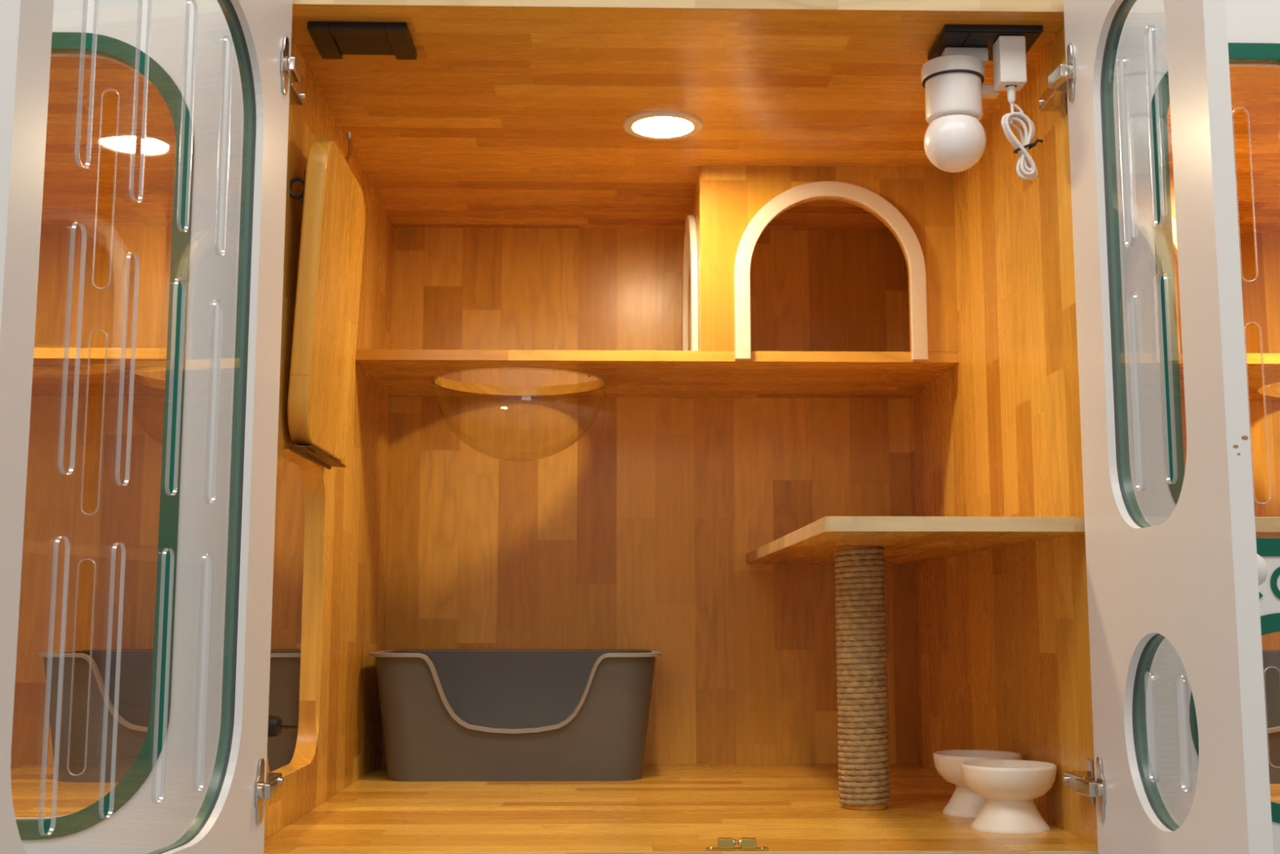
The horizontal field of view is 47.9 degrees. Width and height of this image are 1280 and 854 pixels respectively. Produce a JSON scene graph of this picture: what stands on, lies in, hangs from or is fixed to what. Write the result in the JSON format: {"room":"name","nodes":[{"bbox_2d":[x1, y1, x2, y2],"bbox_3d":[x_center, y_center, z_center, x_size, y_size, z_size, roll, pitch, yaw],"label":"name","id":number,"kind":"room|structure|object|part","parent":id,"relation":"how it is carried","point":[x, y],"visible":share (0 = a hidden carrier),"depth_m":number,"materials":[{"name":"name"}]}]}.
{"room":"cat boarding room","nodes":[
{"label":"cat boarding room","id":0,"kind":"room"},
{"bbox_2d":[264,36,394,839],"bbox_3d":[-0.482,0.050,2.233,0.030,1.025,1.028,0,-8,-1],"label":"wall","id":1,"kind":"structure","parent":0,"point":[340,740],"depth_m":2.25,"materials":[{"name":"brown wood"}]},
{"bbox_2d":[15,0,244,853],"bbox_3d":[-0.784,-0.022,1.704,0.605,1.063,0.024,0,-8,-1],"label":"door","id":2,"kind":"structure","parent":1,"relation":"attached to","point":[193,527],"depth_m":1.70,"materials":[{"name":"white paint"}]},
{"bbox_3d":[-0.799,-0.006,1.702,0.515,0.953,0.004,0,-8,-1],"label":"clear pane","id":3,"kind":"part","parent":2,"relation":"part of","materials":[{"name":"plastic"}]},
{"bbox_2d":[0,0,306,853],"bbox_3d":[-0.466,-0.055,1.457,0.051,1.063,0.695,-1,-8,6],"label":"door","id":4,"kind":"structure","parent":1,"relation":"attached to","point":[230,817],"depth_m":1.49,"materials":[{"name":"white paint"}]},
{"bbox_3d":[-0.474,-0.047,1.396,0.004,0.953,0.515,-1,-8,6],"label":"clear pane","id":5,"kind":"part","parent":4,"relation":"part of","materials":[{"name":"glass"}]},
{"bbox_3d":[-0.481,-0.047,1.397,0.011,0.957,0.519,-1,-8,6],"label":"green frame","id":6,"kind":"part","parent":4,"relation":"part of","materials":[{"name":"plastic"}]},
{"bbox_2d":[257,782,266,799],"bbox_3d":[-0.426,0.411,1.626,0.007,0.019,0.019,-1,-8,6],"label":"hinge","id":7,"kind":"object","parent":4,"relation":"on","point":[260,792],"depth_m":1.62,"materials":[{"name":"silver metal"}]},
{"bbox_3d":[-0.424,0.414,1.644,0.012,0.017,0.042,0,-8,-3],"label":"hinge arm","id":8,"kind":"part","parent":4,"relation":"part of","materials":[{"name":"silver metal"}]},
{"bbox_2d":[282,56,289,72],"bbox_3d":[-0.426,-0.438,1.739,0.007,0.019,0.019,-1,-8,6],"label":"hinge","id":9,"kind":"object","parent":4,"relation":"on","point":[286,61],"depth_m":1.73,"materials":[{"name":"silver metal"}]},
{"bbox_3d":[-0.423,-0.436,1.757,0.012,0.017,0.042,0,-8,-3],"label":"hinge arm","id":10,"kind":"part","parent":4,"relation":"part of","materials":[{"name":"silver metal"}]},
{"bbox_2d":[266,700,297,751],"bbox_3d":[-0.442,0.364,1.757,0.026,0.062,0.052,-2,-8,18],"label":"turn latch","id":11,"kind":"object","parent":1,"relation":"attached to","point":[275,725],"visible":0.52,"depth_m":1.74,"materials":[{"name":"black plastic"}]},
{"bbox_3d":[-0.444,0.363,1.746,0.018,0.027,0.027,0,-8,-1],"label":"knob","id":12,"kind":"part","parent":11,"relation":"part of","materials":[{"name":"black plastic"}]},
{"bbox_3d":[-0.431,0.366,1.762,0.007,0.010,0.035,-3,-8,21],"label":"lever","id":13,"kind":"part","parent":11,"relation":"part of","materials":[{"name":"black plastic"}]},
{"bbox_2d":[287,138,364,469],"bbox_3d":[-0.432,-0.162,2.003,0.054,0.418,0.311,0,-8,1],"label":"fold-down shelf","id":14,"kind":"object","parent":1,"relation":"attached to","point":[326,309],"visible":1,"depth_m":1.92,"materials":[{"name":"brown wood"}]},
{"bbox_3d":[-0.448,-0.312,1.884,0.026,0.046,0.018,3,-8,-1],"label":"ring pull","id":15,"kind":"part","parent":14,"relation":"part of","materials":[{"name":"black plastic"}]},
{"bbox_2d":[344,131,352,163],"bbox_3d":[-0.447,-0.417,2.154,0.021,0.085,0.105,-1,-8,9],"label":"wall hook","id":16,"kind":"object","parent":1,"relation":"attached to","point":[348,157],"visible":0.46,"depth_m":2.20,"materials":[{"name":"silver metal"}]},
{"bbox_2d":[10,225,1279,764],"bbox_3d":[0.021,0.120,2.763,3.089,1.067,0.018,0,-8,-1],"label":"wall","id":17,"kind":"structure","parent":0,"point":[639,533],"depth_m":2.75,"materials":[{"name":"brown wood"}]},
{"bbox_2d":[31,347,166,395],"bbox_3d":[-1.004,-0.095,2.557,1.000,0.018,0.399,0,-8,-1],"label":"shelf","id":18,"kind":"object","parent":17,"relation":"attached to","point":[48,362],"visible":0.23,"depth_m":2.49,"materials":[{"name":"brown wood"}]},
{"bbox_2d":[124,374,162,444],"bbox_3d":[-0.762,-0.012,2.574,0.314,0.142,0.314,0,-8,-1],"label":"bowl","id":19,"kind":"object","parent":18,"relation":"in","point":[124,375],"visible":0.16,"depth_m":2.53,"materials":[{"name":"clear plastic"}]},
{"bbox_2d":[355,349,959,399],"bbox_3d":[0.026,-0.091,2.581,1.000,0.018,0.399,0,-8,-1],"label":"shelf","id":20,"kind":"object","parent":17,"relation":"attached to","point":[399,372],"visible":0.99,"depth_m":2.49,"materials":[{"name":"brown wood"}]},
{"bbox_2d":[431,375,607,461],"bbox_3d":[-0.217,-0.010,2.586,0.314,0.142,0.314,0,-8,-1],"label":"bowl","id":21,"kind":"object","parent":20,"relation":"in","point":[588,375],"visible":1,"depth_m":2.58,"materials":[{"name":"clear plastic"}]},
{"bbox_2d":[681,165,958,360],"bbox_3d":[0.305,-0.249,2.603,0.442,0.332,0.412,0,-8,-1],"label":"house","id":22,"kind":"object","parent":20,"relation":"on","point":[732,206],"visible":0.98,"depth_m":2.42,"materials":[{"name":"brown wood"}]},
{"bbox_3d":[0.089,-0.240,2.606,0.012,0.284,0.312,0,-8,-1],"label":"arch trim","id":23,"kind":"part","parent":22,"relation":"part of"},
{"bbox_3d":[0.105,-0.256,2.614,0.018,0.317,0.381,0,-8,-1],"label":"panel","id":24,"kind":"part","parent":22,"relation":"part of","materials":[{"name":"beige wood"}]},
{"bbox_3d":[0.317,-0.262,2.403,0.320,0.304,0.012,0,-8,-1],"label":"arch trim","id":25,"kind":"part","parent":22,"relation":"part of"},
{"bbox_2d":[1178,352,1279,399],"bbox_3d":[1.056,-0.088,2.605,1.000,0.018,0.399,0,-8,-1],"label":"shelf","id":26,"kind":"object","parent":17,"relation":"attached to","point":[1271,361],"visible":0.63,"depth_m":2.52,"materials":[{"name":"brown wood"}]},
{"bbox_2d":[1168,168,1182,352],"bbox_3d":[0.777,-0.248,2.614,0.442,0.332,0.412,0,-8,-1],"label":"house","id":27,"kind":"object","parent":26,"relation":"on","point":[1171,175],"visible":0.05,"depth_m":2.43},
{"bbox_3d":[0.774,-0.260,2.414,0.320,0.304,0.012,0,-8,-1],"label":"arch trim","id":28,"kind":"part","parent":27,"relation":"part of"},
{"bbox_2d":[10,763,1279,853],"bbox_3d":[0.033,0.570,2.175,3.089,0.020,1.028,0,-8,-1],"label":"floor","id":29,"kind":"structure","parent":0,"point":[788,808],"depth_m":1.97,"materials":[{"name":"brown wood"}]},
{"bbox_2d":[36,648,301,782],"bbox_3d":[-0.767,0.498,2.516,0.495,0.212,0.325,0,-8,-1],"label":"box","id":30,"kind":"object","parent":29,"relation":"on","point":[136,664],"visible":0.44,"depth_m":2.38,"materials":[{"name":"grey plastic"}]},
{"bbox_2d":[368,648,661,781],"bbox_3d":[-0.213,0.500,2.529,0.495,0.212,0.325,0,-8,-1],"label":"box","id":31,"kind":"object","parent":29,"relation":"on","point":[447,714],"visible":1,"depth_m":2.40,"materials":[{"name":"grey plastic"}]},
{"bbox_2d":[705,837,768,850],"bbox_3d":[0.113,0.487,1.682,0.073,0.013,0.012,0,-8,-1],"label":"ball catch","id":32,"kind":"object","parent":29,"relation":"on","point":[723,843],"visible":1,"depth_m":1.68,"materials":[{"name":"gold metal"}]},
{"bbox_3d":[0.113,0.492,1.681,0.073,0.002,0.012,0,-8,-1],"label":"plate","id":33,"kind":"part","parent":32,"relation":"part of","materials":[{"name":"gold metal"}]},
{"bbox_2d":[834,546,890,809],"bbox_3d":[0.322,0.360,2.087,0.074,0.371,0.074,0,-8,-1],"label":"post","id":34,"kind":"object","parent":29,"relation":"on","point":[864,782],"visible":1,"depth_m":2.06,"materials":[{"name":"fabric"}]},
{"bbox_2d":[746,515,1084,564],"bbox_3d":[0.373,0.184,2.245,0.320,0.018,1.008,0,-8,-1],"label":"platform","id":35,"kind":"object","parent":34,"relation":"on","point":[905,540],"visible":0.99,"depth_m":1.87,"materials":[{"name":"brown wood"}]},
{"bbox_2d":[933,749,1022,817],"bbox_3d":[0.471,0.496,2.005,0.121,0.082,0.121,0,-8,-1],"label":"bowl","id":36,"kind":"object","parent":29,"relation":"on","point":[964,802],"visible":0.52,"depth_m":1.98,"materials":[{"name":"beige ceramic"}]},
{"bbox_3d":[0.471,0.479,2.007,0.121,0.048,0.121,0,-8,-1],"label":"dish","id":37,"kind":"part","parent":36,"relation":"part of","materials":[{"name":"beige ceramic"}]},
{"bbox_2d":[960,759,1057,833],"bbox_3d":[0.477,0.477,1.861,0.121,0.082,0.121,0,-8,-1],"label":"bowl","id":38,"kind":"object","parent":29,"relation":"on","point":[1009,787],"visible":1,"depth_m":1.82,"materials":[{"name":"beige ceramic"}]},
{"bbox_3d":[0.477,0.460,1.863,0.121,0.048,0.121,0,-8,-1],"label":"dish","id":39,"kind":"part","parent":38,"relation":"part of","materials":[{"name":"beige ceramic"}]},
{"bbox_2d":[1262,649,1279,783],"bbox_3d":[0.976,0.496,2.496,0.495,0.212,0.325,0,-8,-1],"label":"box","id":40,"kind":"object","parent":29,"relation":"on","point":[1270,657],"visible":0.08,"depth_m":2.63,"materials":[{"name":"grey plastic"}]},
{"bbox_3d":[0.780,0.362,2.098,0.074,0.371,0.074,0,-8,-1],"label":"post","id":41,"kind":"object","parent":29,"relation":"on","visible":0},
{"bbox_2d":[1254,516,1279,537],"bbox_3d":[0.723,0.186,2.253,0.320,0.018,1.008,0,-8,-1],"label":"platform","id":42,"kind":"object","parent":41,"relation":"on","point":[1265,526],"visible":0.02,"depth_m":1.75,"materials":[{"name":"beige wood"}]},
{"bbox_2d":[40,0,1279,233],"bbox_3d":[0.033,-0.467,2.314,3.089,0.022,1.028,0,-8,-1],"label":"ceiling","id":43,"kind":"structure","parent":0,"point":[506,113],"depth_m":2.15,"materials":[{"name":"brown wood"}]},
{"bbox_2d":[306,22,417,59],"bbox_3d":[-0.363,-0.507,1.892,0.127,0.011,0.100,0,-8,-1],"label":"ceiling vent","id":44,"kind":"object","parent":43,"relation":"attached to","point":[332,40],"visible":1,"depth_m":1.88,"materials":[{"name":"black plastic"}]},
{"bbox_3d":[-0.364,-0.504,1.898,0.068,0.001,0.068,0,-8,-1],"label":"panel","id":45,"kind":"part","parent":44,"relation":"part of","materials":[{"name":"black plastic"}]},
{"bbox_2d":[622,111,702,140],"bbox_3d":[0.035,-0.465,2.227,0.125,0.004,0.125,0,-8,-1],"label":"recessed light","id":46,"kind":"object","parent":43,"relation":"in","point":[655,125],"visible":1,"depth_m":2.22,"materials":[{"name":"white plastic"}]},
{"bbox_2d":[633,116,692,135],"bbox_3d":[0.035,-0.466,2.227,0.090,0.001,0.090,0,-8,-1],"label":"diffuser","id":47,"kind":"object","parent":46,"relation":"attached to","point":[642,126],"depth_m":2.23,"materials":[{"name":"white plastic"}]},
{"bbox_2d":[927,24,1043,60],"bbox_3d":[0.454,-0.506,1.901,0.128,0.010,0.100,0,-8,-1],"label":"strip","id":48,"kind":"object","parent":43,"relation":"attached to","point":[950,36],"visible":0.73,"depth_m":1.86,"materials":[{"name":"black plastic"}]},
{"bbox_3d":[0.408,-0.502,1.900,0.031,0.001,0.092,0,-8,-1],"label":"switch panel","id":49,"kind":"part","parent":48,"relation":"part of","materials":[{"name":"black plastic"}]},
{"bbox_2d":[920,47,999,172],"bbox_3d":[0.424,-0.417,1.899,0.103,0.166,0.082,0,-8,-1],"label":"camera","id":50,"kind":"object","parent":48,"relation":"hanging from","point":[955,137],"visible":0.99,"depth_m":1.87,"materials":[{"name":"white plastic"}]},
{"bbox_3d":[0.414,-0.370,1.892,0.080,0.070,0.080,0,-8,-1],"label":"globe","id":51,"kind":"part","parent":50,"relation":"part of"},
{"bbox_2d":[961,32,1040,60],"bbox_3d":[0.470,-0.502,1.901,0.091,0.001,0.092,0,-8,-1],"label":"socket","id":52,"kind":"object","parent":48,"relation":"attached to","point":[975,40],"depth_m":1.88,"materials":[{"name":"black plastic"}]},
{"bbox_2d":[992,35,1026,91],"bbox_3d":[0.481,-0.472,1.872,0.035,0.064,0.034,0,-8,-1],"label":"charger","id":53,"kind":"object","parent":48,"relation":"attached to","point":[1009,52],"visible":1,"depth_m":1.86,"materials":[{"name":"white plastic"}]},
{"bbox_2d":[1000,85,1043,179],"bbox_3d":[0.492,-0.379,1.858,0.052,0.123,0.024,0,-8,-1],"label":"charging cable","id":54,"kind":"object","parent":53,"relation":"hanging from","point":[1032,173],"visible":1,"depth_m":1.85,"materials":[{"name":"white plastic"}]},
{"bbox_2d":[905,23,1097,845],"bbox_3d":[0.548,0.054,2.257,0.030,1.025,1.028,0,-8,-1],"label":"wall","id":55,"kind":"structure","parent":0,"point":[1002,660],"depth_m":2.07,"materials":[{"name":"brown wood"}]},
{"bbox_2d":[1037,0,1273,853],"bbox_3d":[0.542,-0.038,1.578,0.042,1.063,0.494,1,-8,-4],"label":"door","id":56,"kind":"structure","parent":55,"relation":"attached to","point":[1192,580],"depth_m":1.45,"materials":[{"name":"white paint"}]},
{"bbox_3d":[0.517,-0.432,1.779,0.012,0.017,0.042,1,-8,-5],"label":"hinge arm","id":57,"kind":"part","parent":56,"relation":"part of","materials":[{"name":"silver metal"}]},
{"bbox_2d":[1066,63,1073,79],"bbox_3d":[0.525,-0.435,1.762,0.007,0.019,0.019,0,-8,-1],"label":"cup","id":58,"kind":"object","parent":56,"relation":"on","point":[1069,67],"depth_m":1.75,"materials":[{"name":"silver metal"}]},
{"bbox_3d":[0.517,0.417,1.665,0.012,0.017,0.042,1,-8,-5],"label":"hinge arm","id":59,"kind":"part","parent":56,"relation":"part of","materials":[{"name":"silver metal"}]},
{"bbox_2d":[1094,780,1103,797],"bbox_3d":[0.524,0.415,1.648,0.007,0.019,0.019,0,-8,-1],"label":"hinge","id":60,"kind":"object","parent":56,"relation":"on","point":[1099,784],"depth_m":1.64,"materials":[{"name":"silver metal"}]},
{"bbox_3d":[0.553,-0.188,1.552,0.011,0.636,0.266,0,-8,-1],"label":"green frame","id":61,"kind":"part","parent":56,"relation":"part of","materials":[{"name":"plastic"}]},
{"bbox_3d":[0.545,-0.188,1.552,0.004,0.632,0.262,0,-8,-1],"label":"clear pane","id":62,"kind":"part","parent":56,"relation":"part of","materials":[{"name":"plastic"}]},
{"bbox_3d":[0.553,0.313,1.482,0.011,0.244,0.244,0,-8,-1],"label":"green frame","id":63,"kind":"part","parent":56,"relation":"part of","materials":[{"name":"plastic"}]},
{"bbox_3d":[0.545,0.313,1.482,0.004,0.240,0.240,0,-8,-1],"label":"clear pane","id":64,"kind":"part","parent":56,"relation":"part of","materials":[{"name":"plastic"}]},
{"bbox_3d":[0.569,0.123,1.339,0.018,0.052,0.033,0,-8,-1],"label":"turn knob","id":65,"kind":"part","parent":56,"relation":"part of","materials":[{"name":"white plastic"}]},
{"bbox_2d":[1113,0,1279,853],"bbox_3d":[0.760,-0.017,1.739,0.402,1.063,0.024,0,-8,-1],"label":"door","id":66,"kind":"structure","parent":55,"relation":"attached to","point":[1253,26],"depth_m":1.74,"materials":[{"name":"white paint"}]},
{"bbox_3d":[0.760,-0.162,1.752,0.266,0.636,0.011,0,-8,-1],"label":"green frame","id":67,"kind":"part","parent":66,"relation":"part of","materials":[{"name":"plastic"}]},
{"bbox_3d":[0.763,0.340,1.685,0.244,0.244,0.011,0,-8,-1],"label":"green frame","id":68,"kind":"part","parent":66,"relation":"part of","materials":[{"name":"plastic"}]},
{"bbox_3d":[0.760,-0.161,1.760,0.262,0.632,0.004,0,-8,-1],"label":"clear pane","id":69,"kind":"part","parent":66,"relation":"part of","materials":[{"name":"plastic"}]},
{"bbox_3d":[0.763,0.341,1.692,0.240,0.240,0.004,0,-8,-1],"label":"clear pane","id":70,"kind":"part","parent":66,"relation":"part of","materials":[{"name":"plastic"}]}
]}

